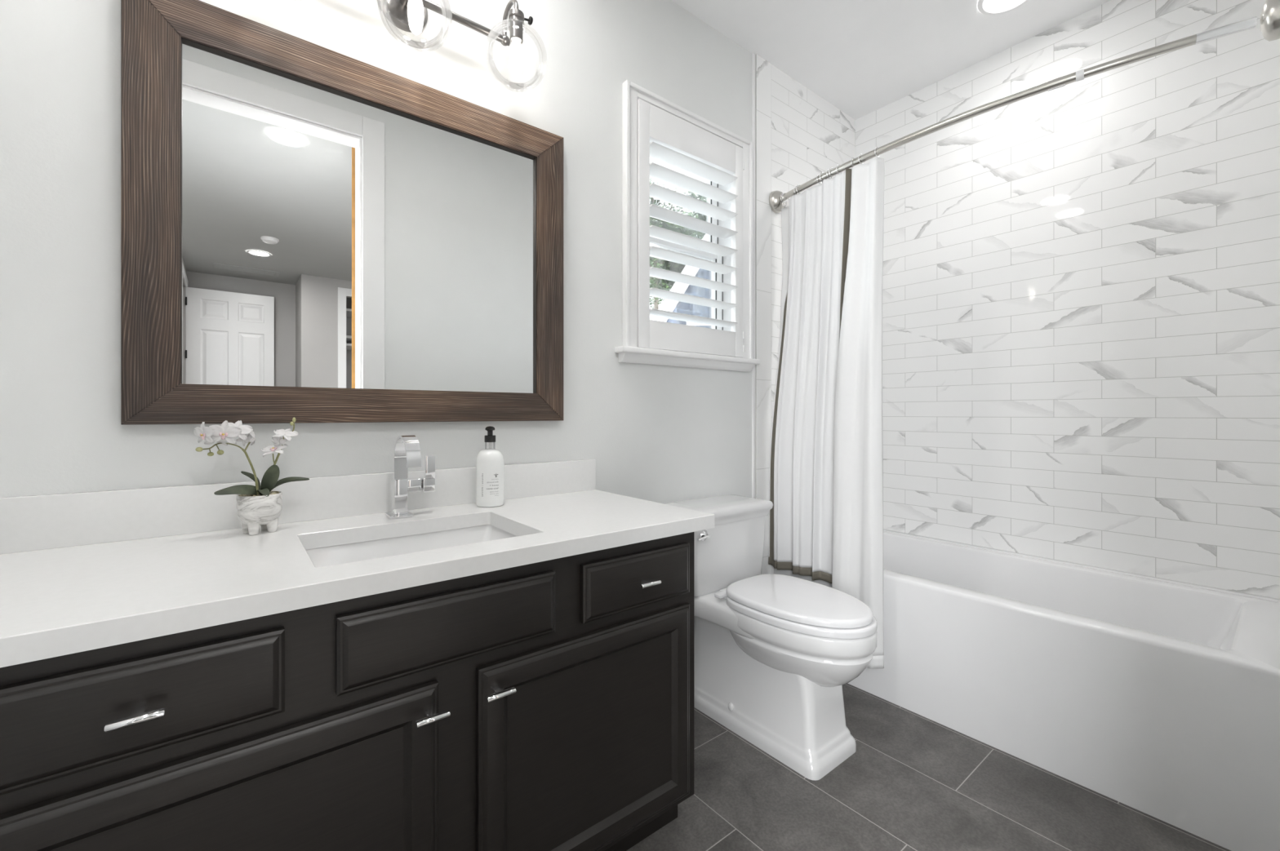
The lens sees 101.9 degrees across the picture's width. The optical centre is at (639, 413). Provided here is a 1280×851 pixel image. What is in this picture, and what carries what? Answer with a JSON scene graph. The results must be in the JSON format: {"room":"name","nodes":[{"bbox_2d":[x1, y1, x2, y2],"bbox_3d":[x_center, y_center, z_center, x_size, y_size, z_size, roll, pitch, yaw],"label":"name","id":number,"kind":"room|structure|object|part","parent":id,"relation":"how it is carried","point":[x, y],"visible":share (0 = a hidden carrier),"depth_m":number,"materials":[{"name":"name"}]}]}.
{"room":"bathroom","nodes":[
{"label":"bathroom","id":0,"kind":"room"},
{"bbox_2d":[0,0,855,503],"bbox_3d":[-0.054,-0.269,2.004,3.126,2.745,0.150,0,0,-38],"label":"wall","id":1,"kind":"structure","parent":0,"point":[661,434],"depth_m":1.49,"materials":[{"name":"white paint"}]},
{"bbox_2d":[0,459,595,554],"bbox_3d":[-0.696,0.213,1.399,1.364,0.106,0.019,0,0,-38],"label":"backsplash","id":2,"kind":"structure","parent":1,"relation":"attached to","point":[56,521],"depth_m":1.17,"materials":[{"name":"white stone"}]},
{"bbox_2d":[120,0,563,425],"bbox_3d":[-0.672,-0.446,1.409,1.044,0.938,0.034,0,0,-38],"label":"wall mirror","id":3,"kind":"object","parent":1,"relation":"attached to","point":[311,233],"visible":1,"depth_m":1.30,"materials":[{"name":"brown wood"}]},
{"bbox_3d":[-1.045,-0.446,1.114,0.092,0.938,0.034,0,0,-38],"label":"frame rail","id":4,"kind":"part","parent":3,"relation":"part of","materials":[{"name":"brown wood"}]},
{"bbox_3d":[-0.672,-0.021,1.409,1.044,0.088,0.034,0,0,-38],"label":"frame rail","id":5,"kind":"part","parent":3,"relation":"part of","materials":[{"name":"brown wood"}]},
{"bbox_3d":[-0.672,-0.868,1.409,1.044,0.094,0.034,0,0,-38],"label":"frame rail","id":6,"kind":"part","parent":3,"relation":"part of","materials":[{"name":"brown wood"}]},
{"bbox_2d":[182,40,534,393],"bbox_3d":[-0.675,-0.443,1.408,0.874,0.776,0.006,0,0,-38],"label":"mirror glass","id":7,"kind":"object","parent":3,"relation":"on","point":[332,237],"depth_m":1.34,"materials":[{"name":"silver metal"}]},
{"bbox_3d":[-0.301,-0.446,1.703,0.098,0.938,0.034,0,0,-38],"label":"frame rail","id":8,"kind":"part","parent":3,"relation":"part of","materials":[{"name":"brown wood"}]},
{"bbox_2d":[291,0,546,92],"bbox_3d":[-0.591,-1.087,1.355,0.733,0.274,0.220,0,0,-38],"label":"vanity light","id":9,"kind":"object","parent":1,"relation":"attached to","point":[408,15],"visible":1,"depth_m":1.49,"materials":[{"name":"silver metal"}]},
{"bbox_3d":[-0.796,-1.048,1.166,0.177,0.198,0.177,0,0,-38],"label":"globe","id":10,"kind":"part","parent":9,"relation":"part of","materials":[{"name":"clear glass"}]},
{"bbox_3d":[-0.653,-1.131,1.434,0.132,0.132,0.020,0,0,-38],"label":"plate","id":11,"kind":"part","parent":9,"relation":"part of","materials":[{"name":"silver metal"}]},
{"bbox_3d":[-0.578,-1.048,1.338,0.177,0.198,0.177,0,0,-38],"label":"globe","id":12,"kind":"part","parent":9,"relation":"part of","materials":[{"name":"clear glass"}]},
{"bbox_3d":[-0.578,-1.036,1.338,0.039,0.112,0.039,0,0,-38],"label":"bulb","id":13,"kind":"part","parent":9,"relation":"part of","materials":[{"name":"white glass"}]},
{"bbox_3d":[-0.387,-1.170,1.545,0.028,0.107,0.101,0,0,-38],"label":"arm","id":14,"kind":"part","parent":9,"relation":"part of","materials":[{"name":"silver metal"}]},
{"bbox_3d":[-0.360,-1.048,1.511,0.177,0.198,0.177,0,0,-38],"label":"globe","id":15,"kind":"part","parent":9,"relation":"part of","materials":[{"name":"clear glass"}]},
{"bbox_3d":[-0.360,-1.036,1.511,0.039,0.112,0.039,0,0,-38],"label":"bulb","id":16,"kind":"part","parent":9,"relation":"part of","materials":[{"name":"white glass"}]},
{"bbox_2d":[508,8,533,44],"bbox_3d":[-0.351,-1.125,1.517,0.066,0.082,0.045,0,0,-38],"label":"socket","id":17,"kind":"object","parent":9,"relation":"attached to","point":[516,28],"depth_m":1.50,"materials":[{"name":"silver metal"}]},
{"bbox_2d":[614,80,759,372],"bbox_3d":[0.172,-0.702,2.164,0.761,1.028,0.218,0,0,-38],"label":"window","id":18,"kind":"structure","parent":1,"relation":"in","point":[628,353],"depth_m":2.18,"materials":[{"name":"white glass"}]},
{"bbox_3d":[-0.036,-0.727,1.921,0.052,0.970,0.022,0,0,-38],"label":"casing","id":19,"kind":"part","parent":18,"relation":"part of","materials":[{"name":"white wood"}]},
{"bbox_3d":[0.128,-0.934,2.232,0.498,0.393,0.004,0,0,-38],"label":"pane","id":20,"kind":"part","parent":18,"relation":"part of","materials":[{"name":"clear glass"}]},
{"bbox_3d":[0.128,-0.934,2.232,0.570,0.465,0.026,0,0,-38],"label":"sash","id":21,"kind":"part","parent":18,"relation":"part of","materials":[{"name":"white wood"}]},
{"bbox_3d":[0.147,-0.496,2.208,0.498,0.412,0.004,0,0,-38],"label":"pane","id":22,"kind":"part","parent":18,"relation":"part of","materials":[{"name":"clear glass"}]},
{"bbox_3d":[0.147,-0.496,2.208,0.570,0.484,0.026,0,0,-38],"label":"sash","id":23,"kind":"part","parent":18,"relation":"part of","materials":[{"name":"white wood"}]},
{"bbox_3d":[0.222,-0.231,2.102,0.761,0.022,0.058,0,0,-38],"label":"sill","id":24,"kind":"part","parent":18,"relation":"part of","materials":[{"name":"white wood"}]},
{"bbox_3d":[0.216,-1.195,2.120,0.592,0.034,0.022,0,0,-38],"label":"casing","id":25,"kind":"part","parent":18,"relation":"part of","materials":[{"name":"white wood"}]},
{"bbox_2d":[637,98,744,357],"bbox_3d":[0.210,-0.709,2.132,0.590,0.922,0.088,0,0,-38],"label":"window shutter","id":26,"kind":"object","parent":18,"relation":"attached to","point":[676,142],"visible":0.93,"depth_m":2.10,"materials":[{"name":"white wood"}]},
{"bbox_3d":[0.218,-0.301,2.119,0.483,0.108,0.026,0,0,-38],"label":"rail","id":27,"kind":"part","parent":26,"relation":"part of","materials":[{"name":"white wood"}]},
{"bbox_3d":[0.218,-1.108,2.119,0.483,0.124,0.026,0,0,-38],"label":"rail","id":28,"kind":"part","parent":26,"relation":"part of","materials":[{"name":"white wood"}]},
{"bbox_3d":[0.470,-0.727,2.321,0.055,0.970,0.022,0,0,-38],"label":"casing","id":29,"kind":"part","parent":18,"relation":"part of","materials":[{"name":"white wood"}]},
{"bbox_2d":[751,53,755,497],"bbox_3d":[0.519,-0.269,2.369,0.016,2.745,0.009,0,0,-38],"label":"trim","id":30,"kind":"structure","parent":1,"relation":"attached to","point":[753,54],"depth_m":2.36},
{"bbox_2d":[755,53,771,574],"bbox_3d":[0.570,-0.269,2.407,0.110,2.745,0.013,0,0,-38],"label":"trim","id":31,"kind":"structure","parent":1,"relation":"attached to","point":[762,67],"depth_m":2.40,"materials":[{"name":"paint"}]},
{"bbox_2d":[671,0,1110,119],"bbox_3d":[0.460,-1.666,1.339,3.346,0.050,1.830,0,0,-38],"label":"ceiling","id":32,"kind":"structure","parent":0,"point":[862,57],"depth_m":2.26,"materials":[{"name":"paint"}]},
{"bbox_2d":[977,0,1028,15],"bbox_3d":[1.440,-1.636,2.032,0.204,0.008,0.204,0,0,-38],"label":"recessed light","id":33,"kind":"object","parent":32,"relation":"in","point":[988,7],"visible":1,"depth_m":2.08,"materials":[{"name":"white"}]},
{"bbox_2d":[626,684,1231,850],"bbox_3d":[0.503,1.129,1.284,3.106,0.050,1.690,0,0,-38],"label":"floor","id":34,"kind":"structure","parent":0,"point":[912,781],"depth_m":1.47,"materials":[{"name":"tile"}]},
{"bbox_2d":[0,532,693,850],"bbox_3d":[-0.523,0.703,1.158,1.307,0.802,0.609,0,0,-38],"label":"vanity cabinet","id":35,"kind":"object","parent":34,"relation":"on","point":[547,705],"visible":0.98,"depth_m":0.90,"materials":[{"name":"black paint"}]},
{"bbox_3d":[-0.661,0.398,0.683,0.056,0.010,0.036,0,0,-38],"label":"pull handle","id":36,"kind":"part","parent":35,"relation":"part of","materials":[{"name":"silver metal"}]},
{"bbox_3d":[-0.678,0.398,0.705,0.324,0.128,0.020,0,0,-38],"label":"drawer","id":37,"kind":"part","parent":35,"relation":"part of","materials":[{"name":"black paint"}]},
{"bbox_3d":[-0.587,0.736,0.777,0.557,0.490,0.020,0,0,-38],"label":"door","id":38,"kind":"part","parent":35,"relation":"part of","materials":[{"name":"black paint"}]},
{"bbox_2d":[0,459,714,667],"bbox_3d":[-0.520,0.231,1.177,1.366,0.141,0.585,0,0,-38],"label":"countertop","id":39,"kind":"structure","parent":35,"relation":"on","point":[82,571],"depth_m":1.03,"materials":[{"name":"white stone"}]},
{"bbox_2d":[193,417,309,535],"bbox_3d":[-0.858,0.137,1.157,0.206,0.257,0.085,0,0,-45],"label":"potted orchid","id":40,"kind":"object","parent":39,"relation":"on","point":[256,506],"visible":1,"depth_m":1.14,"materials":[{"name":"white plant"}]},
{"bbox_3d":[-0.907,0.039,1.083,0.054,0.045,0.012,0,0,17],"label":"flower","id":41,"kind":"part","parent":40,"relation":"part of","materials":[{"name":"white plant"}]},
{"bbox_3d":[-0.899,0.051,1.102,0.050,0.037,0.026,0,0,-27],"label":"flower","id":42,"kind":"part","parent":40,"relation":"part of","materials":[{"name":"white plant"}]},
{"bbox_3d":[-0.877,0.040,1.098,0.059,0.050,0.009,0,0,-20],"label":"flower","id":43,"kind":"part","parent":40,"relation":"part of","materials":[{"name":"white plant"}]},
{"bbox_3d":[-0.883,0.126,1.125,0.099,0.128,0.015,0,0,-38],"label":"stem","id":44,"kind":"part","parent":40,"relation":"part of","materials":[{"name":"green plant"}]},
{"bbox_3d":[-0.871,0.036,1.123,0.055,0.044,0.027,0,0,-38],"label":"flower","id":45,"kind":"part","parent":40,"relation":"part of","materials":[{"name":"white plant"}]},
{"bbox_3d":[-0.872,0.056,1.147,0.019,0.032,0.038,0,0,-2],"label":"flower","id":46,"kind":"part","parent":40,"relation":"part of","materials":[{"name":"white plant"}]},
{"bbox_3d":[-0.859,0.052,1.149,0.014,0.036,0.039,0,0,-28],"label":"flower","id":47,"kind":"part","parent":40,"relation":"part of","materials":[{"name":"white plant"}]},
{"bbox_3d":[-0.852,0.223,1.165,0.084,0.086,0.084,0,0,-38],"label":"pot","id":48,"kind":"part","parent":40,"relation":"part of","materials":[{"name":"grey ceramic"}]},
{"bbox_3d":[-0.821,0.082,1.168,0.049,0.030,0.042,0,0,-38],"label":"flower","id":49,"kind":"part","parent":40,"relation":"part of","materials":[{"name":"white plant"}]},
{"bbox_3d":[-0.821,0.105,1.180,0.061,0.167,0.015,0,0,-38],"label":"stem","id":50,"kind":"part","parent":40,"relation":"part of","materials":[{"name":"green plant"}]},
{"bbox_3d":[-0.819,0.062,1.181,0.035,0.029,0.007,0,0,-5],"label":"flower","id":51,"kind":"part","parent":40,"relation":"part of","materials":[{"name":"white plant"}]},
{"bbox_3d":[-0.806,0.048,1.182,0.049,0.029,0.036,0,0,-14],"label":"flower","id":52,"kind":"part","parent":40,"relation":"part of","materials":[{"name":"white plant"}]},
{"bbox_2d":[384,435,435,519],"bbox_3d":[-0.570,0.160,1.325,0.112,0.212,0.174,0,0,-38],"label":"faucet","id":53,"kind":"object","parent":39,"relation":"on","point":[407,454],"visible":1,"depth_m":1.33,"materials":[{"name":"silver metal"}]},
{"bbox_3d":[-0.626,0.262,1.349,0.054,0.007,0.065,0,0,-38],"label":"plate","id":54,"kind":"part","parent":53,"relation":"part of","materials":[{"name":"silver metal"}]},
{"bbox_3d":[-0.578,0.111,1.289,0.032,0.114,0.128,0,0,-38],"label":"spout","id":55,"kind":"part","parent":53,"relation":"part of","materials":[{"name":"silver metal"}]},
{"bbox_3d":[-0.598,0.188,1.368,0.036,0.034,0.032,0,0,-38],"label":"valve arm","id":56,"kind":"part","parent":53,"relation":"part of","materials":[{"name":"silver metal"}]},
{"bbox_3d":[-0.569,0.160,1.390,0.030,0.095,0.038,0,0,-38],"label":"lever handle","id":57,"kind":"part","parent":53,"relation":"part of","materials":[{"name":"silver metal"}]},
{"bbox_2d":[306,524,516,568],"bbox_3d":[-0.483,0.369,1.154,0.506,0.134,0.382,0,0,-38],"label":"sink","id":58,"kind":"object","parent":39,"relation":"in","point":[324,557],"visible":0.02,"depth_m":1.27,"materials":[{"name":"ceramic"}]},
{"bbox_2d":[475,426,504,506],"bbox_3d":[-0.435,0.151,1.507,0.079,0.229,0.079,0,0,-38],"label":"soap dispenser","id":59,"kind":"object","parent":39,"relation":"on","point":[490,463],"visible":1,"depth_m":1.48,"materials":[{"name":"white plastic"}]},
{"bbox_3d":[-0.368,0.532,0.915,0.056,0.010,0.036,0,0,-38],"label":"pull handle","id":60,"kind":"part","parent":35,"relation":"part of","materials":[{"name":"silver metal"}]},
{"bbox_3d":[-0.338,0.398,0.975,0.403,0.128,0.020,0,0,-38],"label":"false drawer","id":61,"kind":"part","parent":35,"relation":"part of","materials":[{"name":"black paint"}]},
{"bbox_3d":[-0.270,0.532,0.993,0.056,0.010,0.036,0,0,-38],"label":"pull handle","id":62,"kind":"part","parent":35,"relation":"part of","materials":[{"name":"silver metal"}]},
{"bbox_3d":[-0.092,0.736,1.169,0.558,0.490,0.020,0,0,-38],"label":"door","id":63,"kind":"part","parent":35,"relation":"part of","materials":[{"name":"black paint"}]},
{"bbox_3d":[0.000,0.398,1.242,0.322,0.128,0.020,0,0,-38],"label":"drawer","id":64,"kind":"part","parent":35,"relation":"part of","materials":[{"name":"black paint"}]},
{"bbox_3d":[0.018,0.398,1.220,0.056,0.010,0.036,0,0,-38],"label":"pull handle","id":65,"kind":"part","parent":35,"relation":"part of","materials":[{"name":"silver metal"}]},
{"bbox_2d":[663,494,877,781],"bbox_3d":[0.465,0.726,1.845,0.456,0.757,0.746,0,0,-38],"label":"toilet","id":66,"kind":"object","parent":34,"relation":"on","point":[775,655],"visible":0.97,"depth_m":1.71,"materials":[{"name":"ceramic"}]},
{"bbox_3d":[0.227,0.442,1.865,0.072,0.038,0.026,0,0,-38],"label":"flush lever","id":67,"kind":"part","parent":66,"relation":"part of","materials":[{"name":"silver metal"}]},
{"bbox_3d":[0.302,0.381,2.051,0.456,0.067,0.219,0,0,-38],"label":"tank lid","id":68,"kind":"part","parent":66,"relation":"part of","materials":[{"name":"ceramic"}]},
{"bbox_3d":[0.296,0.541,2.058,0.410,0.254,0.194,0,0,-38],"label":"tank","id":69,"kind":"part","parent":66,"relation":"part of","materials":[{"name":"ceramic"}]},
{"bbox_3d":[0.537,0.621,1.747,0.340,0.028,0.481,0,0,-38],"label":"lid","id":70,"kind":"part","parent":66,"relation":"part of","materials":[{"name":"plastic"}]},
{"bbox_3d":[0.542,0.650,1.741,0.352,0.025,0.486,0,0,-38],"label":"seat","id":71,"kind":"part","parent":66,"relation":"part of","materials":[{"name":"plastic"}]},
{"bbox_2d":[769,529,1279,850],"bbox_3d":[1.372,0.861,2.075,0.759,0.486,1.506,0,0,-38],"label":"bathtub","id":72,"kind":"object","parent":34,"relation":"on","point":[1158,698],"visible":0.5,"depth_m":1.59,"materials":[{"name":"ceramic"}]},
{"bbox_2d":[855,0,1279,599],"bbox_3d":[1.725,-0.269,2.340,0.120,2.745,1.830,0,0,-38],"label":"wall","id":73,"kind":"structure","parent":0,"point":[1081,279],"depth_m":2.09,"materials":[{"name":"tile"}]},
{"bbox_3d":[1.852,-0.268,1.460,0.772,2.745,0.052,0,0,-38],"label":"wall","id":74,"kind":"structure","parent":0,"visible":0},
{"bbox_2d":[768,0,1279,213],"bbox_3d":[1.095,-0.999,1.854,0.178,0.105,1.512,0,0,-40],"label":"shower rod","id":75,"kind":"object","parent":74,"relation":"attached to","point":[1269,17],"visible":0.97,"depth_m":1.54,"materials":[{"name":"silver metal"}]},
{"bbox_2d":[768,168,851,583],"bbox_3d":[0.723,-0.141,2.219,0.122,1.670,0.423,0,0,-27],"label":"shower curtain","id":76,"kind":"object","parent":75,"relation":"hanging from","point":[801,468],"visible":0.79,"depth_m":2.22,"materials":[{"name":"white fabric"}]},
{"bbox_2d":[773,157,884,669],"bbox_3d":[0.772,-0.002,2.169,0.172,1.913,0.550,0,0,-38],"label":"liner","id":77,"kind":"object","parent":75,"relation":"hanging from","point":[857,571],"visible":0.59,"depth_m":1.98,"materials":[{"name":"white fabric"}]},
{"label":"outside","id":78,"kind":"structure","parent":0,"visible":0},
{"bbox_3d":[-9.737,4.204,32.461,65.000,0.200,57.000,0,0,-38],"label":"ground","id":79,"kind":"structure","parent":78,"visible":0},
{"bbox_2d":[649,256,670,309],"bbox_3d":[0.669,-3.373,22.957,7.578,14.965,6.562,0,0,-31],"label":"tree","id":80,"kind":"object","parent":79,"relation":"on","point":[656,282],"visible":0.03,"depth_m":22.74,"materials":[{"name":"green plant"}]},
{"bbox_2d":[649,260,670,318],"bbox_3d":[2.994,-5.440,34.859,9.420,19.097,9.947,0,0,43],"label":"tree","id":81,"kind":"object","parent":79,"relation":"on","point":[651,307],"visible":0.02,"depth_m":35.82,"materials":[{"name":"green plant"}]},
{"bbox_2d":[652,298,677,324],"bbox_3d":[3.219,-1.121,14.115,6.211,10.450,4.770,0,0,4],"label":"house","id":82,"kind":"structure","parent":79,"relation":"on","point":[668,304],"depth_m":11.92,"materials":[{"name":"white"}]}
]}

